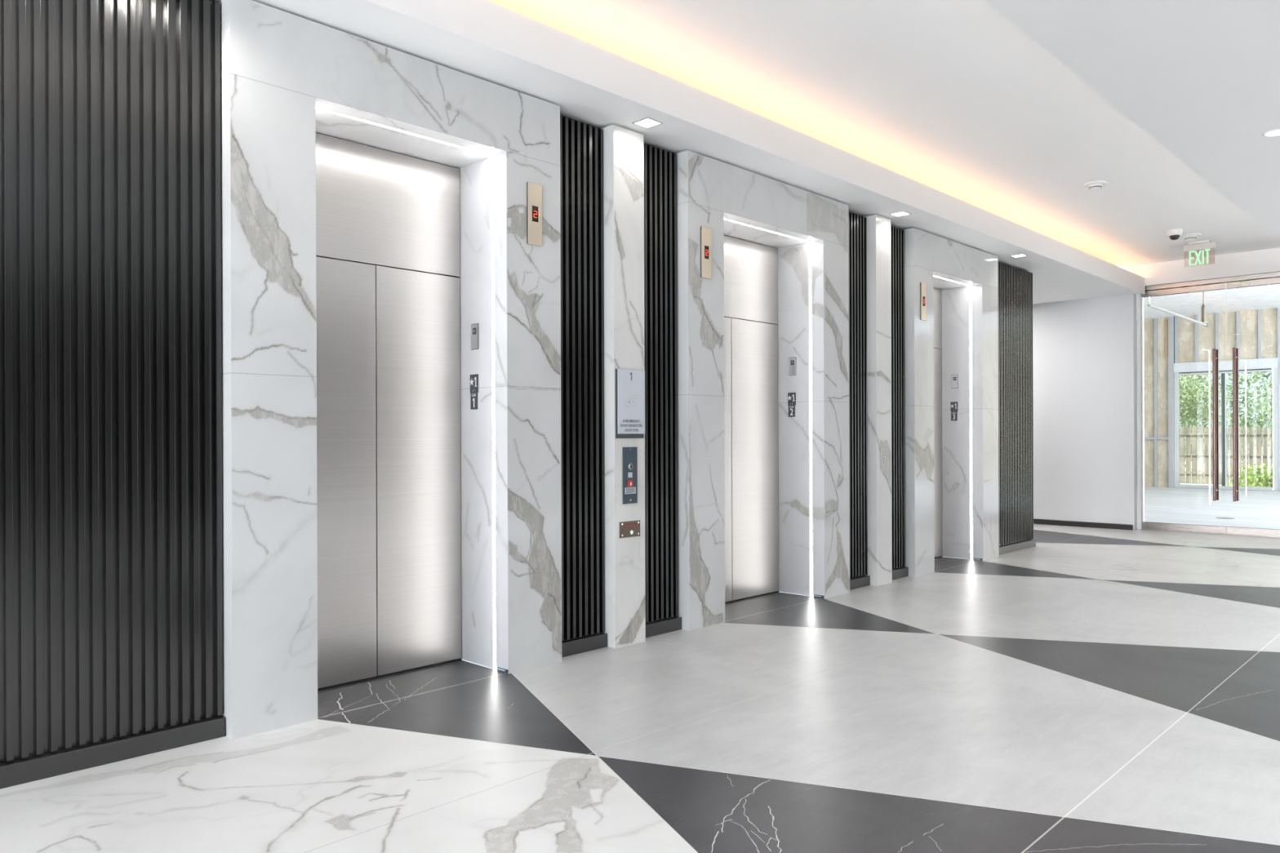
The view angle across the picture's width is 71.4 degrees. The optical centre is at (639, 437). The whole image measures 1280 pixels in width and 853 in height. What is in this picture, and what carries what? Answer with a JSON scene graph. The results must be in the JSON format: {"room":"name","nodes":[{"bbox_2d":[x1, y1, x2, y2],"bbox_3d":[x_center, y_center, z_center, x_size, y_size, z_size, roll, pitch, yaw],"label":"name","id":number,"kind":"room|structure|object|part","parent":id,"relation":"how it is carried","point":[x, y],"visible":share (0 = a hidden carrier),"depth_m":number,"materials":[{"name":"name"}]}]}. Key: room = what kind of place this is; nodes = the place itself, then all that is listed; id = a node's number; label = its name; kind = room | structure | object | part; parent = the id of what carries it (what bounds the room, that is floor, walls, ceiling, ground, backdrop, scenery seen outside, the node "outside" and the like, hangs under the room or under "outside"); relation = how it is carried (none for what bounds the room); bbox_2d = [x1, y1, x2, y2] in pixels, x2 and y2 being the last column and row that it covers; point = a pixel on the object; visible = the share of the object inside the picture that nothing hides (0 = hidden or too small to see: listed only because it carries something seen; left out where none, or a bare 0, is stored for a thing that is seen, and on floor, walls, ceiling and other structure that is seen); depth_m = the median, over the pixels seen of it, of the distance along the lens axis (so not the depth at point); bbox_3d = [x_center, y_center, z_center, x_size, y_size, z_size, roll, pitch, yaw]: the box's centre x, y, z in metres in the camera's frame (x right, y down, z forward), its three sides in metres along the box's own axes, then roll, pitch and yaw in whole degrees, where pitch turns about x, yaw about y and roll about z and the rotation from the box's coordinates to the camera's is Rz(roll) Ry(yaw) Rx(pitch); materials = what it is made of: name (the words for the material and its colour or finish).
{"room":"lobby","nodes":[
{"label":"lobby","id":0,"kind":"room"},
{"bbox_2d":[208,0,1026,559],"bbox_3d":[-2.746,-0.473,5.812,4.063,3.500,16.450,0,0,44],"label":"wall","id":1,"kind":"structure","parent":0,"point":[569,118],"depth_m":5.45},
{"bbox_2d":[0,0,224,789],"bbox_3d":[-3.363,-0.288,2.228,0.071,3.138,4.466,0,0,44],"label":"slatted panel","id":2,"kind":"object","parent":1,"relation":"attached to","point":[111,431],"visible":1,"depth_m":3.51,"materials":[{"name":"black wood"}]},
{"bbox_3d":[-3.354,1.240,2.225,0.060,0.080,4.466,0,0,44],"label":"rail","id":3,"kind":"part","parent":2,"relation":"part of","materials":[{"name":"black metal"}]},
{"bbox_2d":[220,0,561,739],"bbox_3d":[-1.261,-0.303,4.579,0.490,3.150,1.820,0,0,44],"label":"elevator","id":4,"kind":"object","parent":1,"relation":"attached to","point":[376,523],"visible":1,"depth_m":4.64,"materials":[{"name":"white stone"}]},
{"bbox_3d":[-1.592,0.176,4.532,0.040,2.170,0.528,0,0,44],"label":"door","id":5,"kind":"part","parent":4,"relation":"part of","materials":[{"name":"metal"}]},
{"bbox_3d":[-1.412,-1.223,4.721,0.040,0.616,1.058,0,0,44],"label":"transom panel","id":6,"kind":"part","parent":4,"relation":"part of","materials":[{"name":"metal"}]},
{"bbox_3d":[-1.416,-0.132,4.730,0.056,2.808,1.065,0,0,44],"label":"door frame","id":7,"kind":"part","parent":4,"relation":"part of","materials":[{"name":"silver metal"}]},
{"bbox_3d":[-1.220,0.175,4.912,0.040,2.170,0.524,0,0,44],"label":"door","id":8,"kind":"part","parent":4,"relation":"part of","materials":[{"name":"metal"}]},
{"bbox_2d":[470,373,478,409],"bbox_3d":[-0.931,-0.256,4.996,0.080,0.196,0.005,0,0,44],"label":"sign","id":9,"kind":"object","parent":4,"relation":"attached to","point":[473,378],"visible":1,"depth_m":4.99,"materials":[{"name":"black plastic"}]},
{"bbox_3d":[-0.930,-0.204,4.996,0.065,0.092,0.004,0,0,44],"label":"car plate","id":10,"kind":"part","parent":9,"relation":"part of","materials":[{"name":"black plastic"}]},
{"bbox_3d":[-0.929,-0.302,4.995,0.076,0.103,0.004,0,0,44],"label":"floor plate","id":11,"kind":"part","parent":9,"relation":"part of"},
{"bbox_2d":[471,323,479,350],"bbox_3d":[-0.928,-0.565,4.989,0.073,0.145,0.009,0,0,44],"label":"plate","id":12,"kind":"object","parent":4,"relation":"attached to","point":[474,327],"visible":1,"depth_m":4.99,"materials":[{"name":"metal"}]},
{"bbox_2d":[526,182,542,246],"bbox_3d":[-0.580,-1.231,4.915,0.012,0.339,0.100,0,0,44],"label":"indicator","id":13,"kind":"object","parent":4,"relation":"attached to","point":[534,191],"visible":1,"depth_m":4.91,"materials":[{"name":"beige metal"}]},
{"bbox_2d":[560,115,607,657],"bbox_3d":[-0.371,-0.300,5.276,0.071,3.138,0.414,0,0,44],"label":"slatted panel","id":14,"kind":"object","parent":1,"relation":"attached to","point":[581,145],"visible":0.73,"depth_m":5.30,"materials":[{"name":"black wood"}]},
{"bbox_3d":[-0.362,1.228,5.272,0.060,0.080,0.413,0,0,44],"label":"rail","id":15,"kind":"part","parent":14,"relation":"part of","materials":[{"name":"black metal"}]},
{"bbox_2d":[631,117,662,128],"bbox_3d":[0.045,-1.895,5.372,0.132,0.004,0.132,0,0,44],"label":"recessed light","id":16,"kind":"object","parent":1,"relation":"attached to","point":[647,122],"visible":1,"depth_m":5.37,"materials":[{"name":"plastic"}]},
{"bbox_2d":[635,118,659,127],"bbox_3d":[0.045,-1.896,5.372,0.116,0.001,0.116,0,0,44],"label":"diffuser","id":17,"kind":"object","parent":16,"relation":"attached to","point":[647,122],"depth_m":5.37,"materials":[{"name":"white plastic"}]},
{"bbox_2d":[644,143,681,637],"bbox_3d":[0.103,-0.302,5.759,0.071,3.138,0.406,0,0,44],"label":"slatted panel","id":18,"kind":"object","parent":1,"relation":"attached to","point":[660,291],"visible":0.73,"depth_m":5.78,"materials":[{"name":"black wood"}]},
{"bbox_3d":[0.112,1.226,5.756,0.060,0.080,0.406,0,0,44],"label":"rail","id":19,"kind":"part","parent":18,"relation":"part of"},
{"bbox_2d":[217,0,1145,304],"bbox_3d":[-1.590,-2.094,6.668,4.520,0.402,19.300,0,0,44],"label":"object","id":20,"kind":"structure","parent":1,"relation":"attached to","point":[591,84],"depth_m":5.38,"materials":[{"name":"white paint"}]},
{"bbox_2d":[675,150,849,631],"bbox_3d":[0.834,-0.311,6.713,0.490,3.150,1.972,0,0,44],"label":"elevator","id":21,"kind":"object","parent":1,"relation":"attached to","point":[763,492],"visible":0.97,"depth_m":6.99,"materials":[{"name":"white stone"}]},
{"bbox_2d":[700,226,711,279],"bbox_3d":[0.443,-1.235,5.957,0.012,0.339,0.100,0,0,44],"label":"indicator","id":22,"kind":"object","parent":21,"relation":"attached to","point":[705,233],"visible":1,"depth_m":5.95,"materials":[{"name":"beige metal"}]},
{"bbox_3d":[0.475,0.168,6.638,0.040,2.170,0.612,0,0,44],"label":"door","id":23,"kind":"part","parent":21,"relation":"part of","materials":[{"name":"metal"}]},
{"bbox_3d":[0.684,-1.231,6.855,0.040,0.616,1.223,0,0,44],"label":"transom panel","id":24,"kind":"part","parent":21,"relation":"part of","materials":[{"name":"metal"}]},
{"bbox_3d":[0.680,-0.140,6.865,0.056,2.808,1.230,0,0,44],"label":"door frame","id":25,"kind":"part","parent":21,"relation":"part of","materials":[{"name":"silver metal"}]},
{"bbox_3d":[0.905,0.167,7.076,0.040,2.170,0.606,0,0,44],"label":"door","id":26,"kind":"part","parent":21,"relation":"part of","materials":[{"name":"metal"}]},
{"bbox_2d":[787,392,795,417],"bbox_3d":[1.223,-0.264,7.189,0.080,0.196,0.005,0,0,44],"label":"sign","id":27,"kind":"object","parent":21,"relation":"attached to","point":[791,396],"visible":1,"depth_m":7.19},
{"bbox_3d":[1.224,-0.311,7.188,0.076,0.103,0.004,0,0,44],"label":"floor plate","id":28,"kind":"part","parent":27,"relation":"part of","materials":[{"name":"black plastic"}]},
{"bbox_3d":[1.224,-0.213,7.190,0.065,0.092,0.004,0,0,44],"label":"car plate","id":29,"kind":"part","parent":27,"relation":"part of","materials":[{"name":"black plastic"}]},
{"bbox_2d":[788,357,795,375],"bbox_3d":[1.226,-0.573,7.182,0.073,0.145,0.009,0,0,44],"label":"plate","id":30,"kind":"object","parent":21,"relation":"attached to","point":[792,361],"visible":1,"depth_m":7.18,"materials":[{"name":"metal"}]},
{"bbox_2d":[848,211,870,590],"bbox_3d":[1.781,-0.308,7.468,0.071,3.138,0.426,0,0,44],"label":"slatted panel","id":31,"kind":"object","parent":1,"relation":"attached to","point":[857,224],"visible":0.68,"depth_m":7.51,"materials":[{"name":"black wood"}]},
{"bbox_3d":[1.790,1.220,7.465,0.060,0.080,0.426,0,0,44],"label":"rail","id":32,"kind":"part","parent":31,"relation":"part of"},
{"bbox_2d":[890,225,908,580],"bbox_3d":[2.258,-0.310,7.954,0.071,3.138,0.410,0,0,44],"label":"slatted panel","id":33,"kind":"object","parent":1,"relation":"attached to","point":[897,236],"visible":0.55,"depth_m":8.00,"materials":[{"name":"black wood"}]},
{"bbox_3d":[2.267,1.218,7.950,0.060,0.080,0.409,0,0,44],"label":"rail","id":34,"kind":"part","parent":33,"relation":"part of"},
{"bbox_2d":[889,211,911,217],"bbox_3d":[2.217,-1.904,7.591,0.132,0.004,0.132,0,0,44],"label":"recessed light","id":35,"kind":"object","parent":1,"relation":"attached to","point":[900,213],"visible":1,"depth_m":7.60,"materials":[{"name":"plastic"}]},
{"bbox_2d":[891,211,907,216],"bbox_3d":[2.217,-1.905,7.591,0.116,0.001,0.116,0,0,44],"label":"diffuser","id":36,"kind":"object","parent":35,"relation":"attached to","point":[903,213],"depth_m":7.60,"materials":[{"name":"white plastic"}]},
{"bbox_2d":[902,227,999,577],"bbox_3d":[2.939,-0.319,8.857,0.490,3.150,1.829,0,0,44],"label":"elevator","id":37,"kind":"object","parent":1,"relation":"attached to","point":[952,508],"visible":0.85,"depth_m":9.12,"materials":[{"name":"white stone"}]},
{"bbox_2d":[920,282,926,320],"bbox_3d":[2.590,-1.243,8.145,0.012,0.339,0.100,0,0,44],"label":"indicator","id":38,"kind":"object","parent":37,"relation":"attached to","point":[922,286],"visible":1,"depth_m":8.13,"materials":[{"name":"beige metal"}]},
{"bbox_3d":[2.785,-1.240,8.995,0.040,0.616,1.058,0,0,44],"label":"transom panel","id":39,"kind":"part","parent":37,"relation":"part of","materials":[{"name":"metal"}]},
{"bbox_3d":[2.976,0.159,9.186,0.040,2.170,0.526,0,0,44],"label":"door","id":40,"kind":"part","parent":37,"relation":"part of","materials":[{"name":"metal"}]},
{"bbox_2d":[951,401,957,421],"bbox_3d":[3.265,-0.272,9.270,0.080,0.196,0.005,0,0,44],"label":"sign","id":41,"kind":"object","parent":37,"relation":"attached to","point":[953,404],"visible":1,"depth_m":9.27,"materials":[{"name":"black plastic"}]},
{"bbox_3d":[3.267,-0.319,9.269,0.076,0.103,0.004,0,0,44],"label":"floor plate","id":42,"kind":"part","parent":41,"relation":"part of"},
{"bbox_3d":[3.266,-0.221,9.271,0.065,0.092,0.004,0,0,44],"label":"car plate","id":43,"kind":"part","parent":41,"relation":"part of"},
{"bbox_2d":[951,374,958,388],"bbox_3d":[3.269,-0.581,9.263,0.073,0.145,0.009,0,0,44],"label":"plate","id":44,"kind":"object","parent":37,"relation":"attached to","point":[954,378],"visible":1,"depth_m":9.26,"materials":[{"name":"metal"}]},
{"bbox_2d":[998,262,1035,555],"bbox_3d":[4.100,-0.318,9.830,0.071,3.138,1.178,0,0,44],"label":"slatted panel","id":45,"kind":"object","parent":1,"relation":"attached to","point":[1015,366],"visible":0.79,"depth_m":9.86,"materials":[{"name":"black wood"}]},
{"bbox_3d":[4.109,1.211,9.827,0.060,0.080,1.178,0,0,44],"label":"rail","id":46,"kind":"part","parent":45,"relation":"part of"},
{"bbox_2d":[1009,253,1027,257],"bbox_3d":[3.981,-1.911,9.369,0.132,0.004,0.132,0,0,44],"label":"recessed light","id":47,"kind":"object","parent":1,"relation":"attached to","point":[1020,255],"visible":1,"depth_m":9.38,"materials":[{"name":"plastic"}]},
{"bbox_2d":[1011,254,1025,257],"bbox_3d":[3.981,-1.911,9.369,0.116,0.001,0.116,0,0,44],"label":"diffuser","id":48,"kind":"object","parent":47,"relation":"attached to","point":[1018,255],"depth_m":9.38,"materials":[{"name":"white plastic"}]},
{"bbox_2d":[0,486,1279,852],"bbox_3d":[5.475,1.307,7.803,13.400,0.121,30.800,0,0,44],"label":"floor","id":49,"kind":"structure","parent":0,"point":[1081,690],"depth_m":3.74,"materials":[{"name":"grey stone"}]},
{"bbox_2d":[601,124,645,648],"bbox_3d":[-0.111,-0.307,5.497,0.135,3.150,0.261,0,0,44],"label":"pier","id":50,"kind":"object","parent":49,"relation":"on","point":[623,148],"visible":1,"depth_m":5.41,"materials":[{"name":"white stone"}]},
{"bbox_2d":[622,446,637,503],"bbox_3d":[-0.057,0.230,5.440,0.016,0.345,0.124,0,0,44],"label":"switch panel","id":51,"kind":"object","parent":50,"relation":"attached to","point":[629,455],"visible":1,"depth_m":5.44,"materials":[{"name":"grey metal"}]},
{"bbox_2d":[627,462,633,470],"bbox_3d":[-0.057,0.177,5.438,0.010,0.044,0.044,0,0,44],"label":"switch","id":52,"kind":"object","parent":51,"relation":"attached to","point":[630,465],"depth_m":5.43,"materials":[{"name":"silver metal"}]},
{"bbox_2d":[619,520,639,537],"bbox_3d":[-0.059,0.559,5.441,0.011,0.097,0.175,0,0,44],"label":"switch plate","id":53,"kind":"object","parent":50,"relation":"attached to","point":[631,528],"visible":1,"depth_m":5.44,"materials":[{"name":"brown metal"}]},
{"bbox_2d":[615,368,644,438],"bbox_3d":[-0.058,-0.205,5.441,0.016,0.417,0.240,0,0,44],"label":"sign","id":54,"kind":"object","parent":50,"relation":"attached to","point":[629,384],"visible":1,"depth_m":5.43,"materials":[{"name":"white plastic"}]},
{"bbox_2d":[864,214,892,586],"bbox_3d":[2.044,-0.316,7.692,0.135,3.150,0.256,0,0,44],"label":"pier","id":55,"kind":"object","parent":49,"relation":"on","point":[878,228],"visible":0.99,"depth_m":7.61,"materials":[{"name":"white stone"}]},
{"bbox_2d":[880,446,887,469],"bbox_3d":[2.093,0.174,7.635,0.010,0.192,0.114,0,0,44],"label":"plate","id":56,"kind":"object","parent":55,"relation":"attached to","point":[883,449],"visible":1,"depth_m":7.63,"materials":[{"name":"grey metal"}]},
{"bbox_2d":[1215,517,1234,519],"bbox_3d":[8.929,1.231,13.604,0.240,0.004,0.240,0,0,44],"label":"floor drain","id":57,"kind":"object","parent":49,"relation":"on","point":[1215,517],"visible":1,"depth_m":13.63,"materials":[{"name":"grey metal"}]},
{"bbox_2d":[488,0,1279,267],"bbox_3d":[0.674,-2.361,4.444,2.730,0.120,19.300,0,0,44],"label":"ceiling","id":58,"kind":"structure","parent":0,"point":[953,98],"depth_m":6.07,"materials":[{"name":"white paint"}]},
{"bbox_2d":[1084,180,1106,189],"bbox_3d":[4.145,-2.287,8.114,0.190,0.054,0.190,0,0,44],"label":"smoke detector","id":59,"kind":"object","parent":58,"relation":"attached to","point":[1095,184],"visible":1,"depth_m":8.07,"materials":[{"name":"white plastic"}]},
{"bbox_2d":[1166,228,1182,239],"bbox_3d":[5.985,-2.266,9.979,0.154,0.110,0.154,0,0,44],"label":"ceiling camera","id":60,"kind":"object","parent":58,"relation":"attached to","point":[1174,234],"visible":1,"depth_m":9.94,"materials":[{"name":"white plastic"}]},
{"bbox_2d":[1179,232,1201,239],"bbox_3d":[6.311,-2.296,10.220,0.210,0.054,0.210,0,0,44],"label":"smoke detector","id":61,"kind":"object","parent":58,"relation":"attached to","point":[1192,236],"visible":0.99,"depth_m":10.17,"materials":[{"name":"white plastic"}]},
{"bbox_2d":[1183,240,1215,265],"bbox_3d":[6.636,-2.184,10.573,0.320,0.280,0.100,0,0,44],"label":"exit sign","id":62,"kind":"object","parent":58,"relation":"hanging from","point":[1206,245],"visible":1,"depth_m":10.56,"materials":[{"name":"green plastic"}]},
{"bbox_2d":[1032,293,1137,530],"bbox_3d":[5.085,-0.346,13.533,4.420,3.185,0.140,0,0,44],"label":"wall","id":63,"kind":"structure","parent":0,"point":[1085,350],"depth_m":12.35,"materials":[{"name":"grey paint"}]},
{"bbox_2d":[1033,519,1133,530],"bbox_3d":[5.031,1.210,13.484,4.405,0.071,0.014,0,0,44],"label":"baseboard","id":64,"kind":"structure","parent":63,"relation":"attached to","point":[1070,523],"depth_m":12.37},
{"bbox_2d":[1137,294,1144,529],"bbox_3d":[6.787,-0.341,12.079,0.042,3.165,0.150,0,0,44],"label":"trim","id":65,"kind":"structure","parent":63,"relation":"attached to","point":[1140,377],"depth_m":12.03,"materials":[{"name":"white paint"}]},
{"bbox_2d":[1142,282,1226,533],"bbox_3d":[7.150,-0.375,11.729,0.956,3.214,0.176,0,0,44],"label":"door","id":66,"kind":"structure","parent":63,"relation":"in","point":[1146,525],"depth_m":11.51,"materials":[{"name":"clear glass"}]},
{"bbox_3d":[7.150,-0.380,11.729,0.956,3.050,0.012,0,0,44],"label":"glass pane","id":67,"kind":"part","parent":66,"relation":"part of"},
{"bbox_3d":[7.145,-1.937,11.728,0.956,0.074,0.048,0,0,44],"label":"rail","id":68,"kind":"part","parent":66,"relation":"part of","materials":[{"name":"metal"}]},
{"bbox_3d":[7.156,1.186,11.730,0.956,0.092,0.048,0,0,44],"label":"rail","id":69,"kind":"part","parent":66,"relation":"part of","materials":[{"name":"metal"}]},
{"bbox_3d":[7.360,-0.164,11.421,0.032,1.948,0.030,0,0,44],"label":"pull handle","id":70,"kind":"part","parent":66,"relation":"part of","materials":[{"name":"metal"}]},
{"bbox_3d":[7.463,-0.165,11.525,0.032,1.948,0.030,0,0,44],"label":"pull handle","id":71,"kind":"part","parent":66,"relation":"part of","materials":[{"name":"metal"}]},
{"bbox_2d":[1121,247,1279,297],"bbox_3d":[7.439,-2.187,11.334,2.730,0.522,0.290,0,0,44],"label":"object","id":72,"kind":"structure","parent":63,"relation":"attached to","point":[1267,260],"depth_m":11.43,"materials":[{"name":"white paint"}]},
{"bbox_2d":[1142,528,1279,537],"bbox_3d":[7.859,1.235,11.040,2.934,0.006,0.080,0,0,44],"label":"trim","id":73,"kind":"structure","parent":63,"relation":"attached to","point":[1142,529],"depth_m":11.46,"materials":[{"name":"metal"}]},
{"bbox_2d":[1145,271,1279,291],"bbox_3d":[7.848,-2.012,11.038,2.934,0.057,0.070,0,0,44],"label":"trim","id":74,"kind":"structure","parent":63,"relation":"attached to","point":[1277,274],"depth_m":11.46,"materials":[{"name":"metal"}]},
{"bbox_2d":[1226,276,1279,537],"bbox_3d":[7.838,-0.377,11.053,0.956,3.214,0.176,0,0,44],"label":"door","id":75,"kind":"structure","parent":63,"relation":"in","point":[1244,283],"depth_m":11.26,"materials":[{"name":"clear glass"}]},
{"bbox_3d":[7.838,-0.382,11.054,0.956,3.050,0.012,0,0,44],"label":"glass pane","id":76,"kind":"part","parent":75,"relation":"part of","materials":[{"name":"clear glass"}]},
{"bbox_3d":[7.515,-0.165,11.269,0.032,1.948,0.030,0,0,44],"label":"pull handle","id":77,"kind":"part","parent":75,"relation":"part of","materials":[{"name":"metal"}]},
{"bbox_3d":[7.618,-0.165,11.373,0.032,1.948,0.030,0,0,44],"label":"pull handle","id":78,"kind":"part","parent":75,"relation":"part of","materials":[{"name":"metal"}]},
{"bbox_3d":[7.833,-1.939,11.053,0.956,0.074,0.048,0,0,44],"label":"rail","id":79,"kind":"part","parent":75,"relation":"part of","materials":[{"name":"metal"}]},
{"bbox_3d":[7.844,1.184,11.054,0.956,0.092,0.048,0,0,44],"label":"rail","id":80,"kind":"part","parent":75,"relation":"part of","materials":[{"name":"metal"}]},
{"bbox_2d":[985,0,1279,241],"bbox_3d":[3.528,-2.216,1.748,6.080,0.387,19.450,0,0,44],"label":"ceiling","id":81,"kind":"structure","parent":0,"point":[1201,77],"depth_m":4.89,"materials":[{"name":"white paint"}]},
{"bbox_2d":[1262,128,1279,137],"bbox_3d":[4.230,-2.024,5.916,0.170,0.006,0.170,0,0,44],"label":"recessed light","id":82,"kind":"object","parent":81,"relation":"attached to","point":[1275,132],"visible":1,"depth_m":5.93,"materials":[{"name":"white plastic"}]},
{"bbox_2d":[1265,129,1279,135],"bbox_3d":[4.230,-2.025,5.916,0.132,0.002,0.132,0,0,44],"label":"diffuser","id":83,"kind":"object","parent":82,"relation":"attached to","point":[1272,132],"depth_m":5.92,"materials":[{"name":"white plastic"}]},
{"bbox_2d":[1136,282,1279,319],"bbox_3d":[12.277,-3.009,14.744,13.400,0.140,11.340,0,0,44],"label":"ceiling","id":84,"kind":"structure","parent":0,"point":[1264,296],"depth_m":19.20,"materials":[{"name":"paint"}]},
{"bbox_2d":[1146,291,1208,326],"bbox_3d":[8.040,-2.355,13.281,0.056,1.137,3.208,0,0,44],"label":"pipe","id":85,"kind":"object","parent":84,"relation":"hanging from","point":[1202,322],"visible":0.83,"depth_m":13.51,"materials":[{"name":"metal"}]},
{"bbox_2d":[1137,307,1279,490],"bbox_3d":[16.295,-0.874,18.543,13.058,4.160,0.180,0,0,44],"label":"wall","id":86,"kind":"structure","parent":0,"point":[1171,344],"depth_m":21.62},
{"bbox_3d":[13.780,-1.697,21.009,2.080,0.220,0.180,0,0,44],"label":"header plate","id":87,"kind":"part","parent":86,"relation":"part of","materials":[{"name":"white metal"}]},
{"bbox_2d":[1173,367,1278,490],"bbox_3d":[13.767,-0.188,20.988,2.075,2.798,0.115,0,0,44],"label":"window","id":88,"kind":"structure","parent":86,"relation":"in","point":[1176,375],"depth_m":20.96,"materials":[{"name":"metal"}]},
{"label":"outside","id":89,"kind":"structure","parent":0,"visible":0},
{"bbox_2d":[1179,460,1269,485],"bbox_3d":[26.960,1.463,32.969,50.000,0.200,35.180,0,0,44],"label":"ground","id":90,"kind":"structure","parent":89,"point":[1185,483],"depth_m":31.82,"materials":[{"name":"grey concrete"}]},
{"bbox_2d":[1179,373,1232,474],"bbox_3d":[17.648,-1.273,30.428,4.380,5.864,3.679,0,0,8],"label":"leafy tree","id":91,"kind":"object","parent":90,"relation":"on","point":[1185,409],"visible":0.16,"depth_m":29.37,"materials":[{"name":"green plant"}]},
{"bbox_2d":[1179,426,1272,484],"bbox_3d":[16.805,0.535,26.925,12.020,1.730,0.070,0,0,44],"label":"wooden fence","id":92,"kind":"object","parent":90,"relation":"on","point":[1197,433],"visible":0.23,"depth_m":26.64,"materials":[{"name":"brown wood"}]},
{"bbox_3d":[16.807,1.065,26.911,12.000,0.070,0.049,0,0,44],"label":"rail","id":93,"kind":"part","parent":92,"relation":"part of","materials":[{"name":"brown wood"}]},
{"bbox_3d":[16.803,-0.115,26.910,12.000,0.070,0.049,0,0,44],"label":"rail","id":94,"kind":"part","parent":92,"relation":"part of","materials":[{"name":"brown wood"}]},
{"bbox_3d":[16.805,0.505,26.910,12.000,0.070,0.049,0,0,44],"label":"rail","id":95,"kind":"part","parent":92,"relation":"part of","materials":[{"name":"brown wood"}]},
{"bbox_2d":[1179,371,1272,464],"bbox_3d":[26.056,-2.178,36.876,6.532,7.293,12.361,0,0,-39],"label":"leafy tree","id":96,"kind":"object","parent":90,"relation":"on","point":[1242,422],"visible":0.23,"depth_m":36.56,"materials":[{"name":"green plant"}]},
{"bbox_2d":[1226,461,1272,487],"bbox_3d":[17.419,1.155,24.430,2.450,0.992,1.232,0,0,44],"label":"leafy shrub","id":97,"kind":"object","parent":90,"relation":"on","point":[1264,473],"visible":0.59,"depth_m":24.57,"materials":[{"name":"green plant"}]},
{"bbox_2d":[1244,373,1272,437],"bbox_3d":[22.416,-1.460,28.751,4.248,5.680,4.528,0,0,-7],"label":"leafy tree","id":98,"kind":"object","parent":90,"relation":"on","point":[1264,386],"visible":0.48,"depth_m":29.79,"materials":[{"name":"green plant"}]}
]}

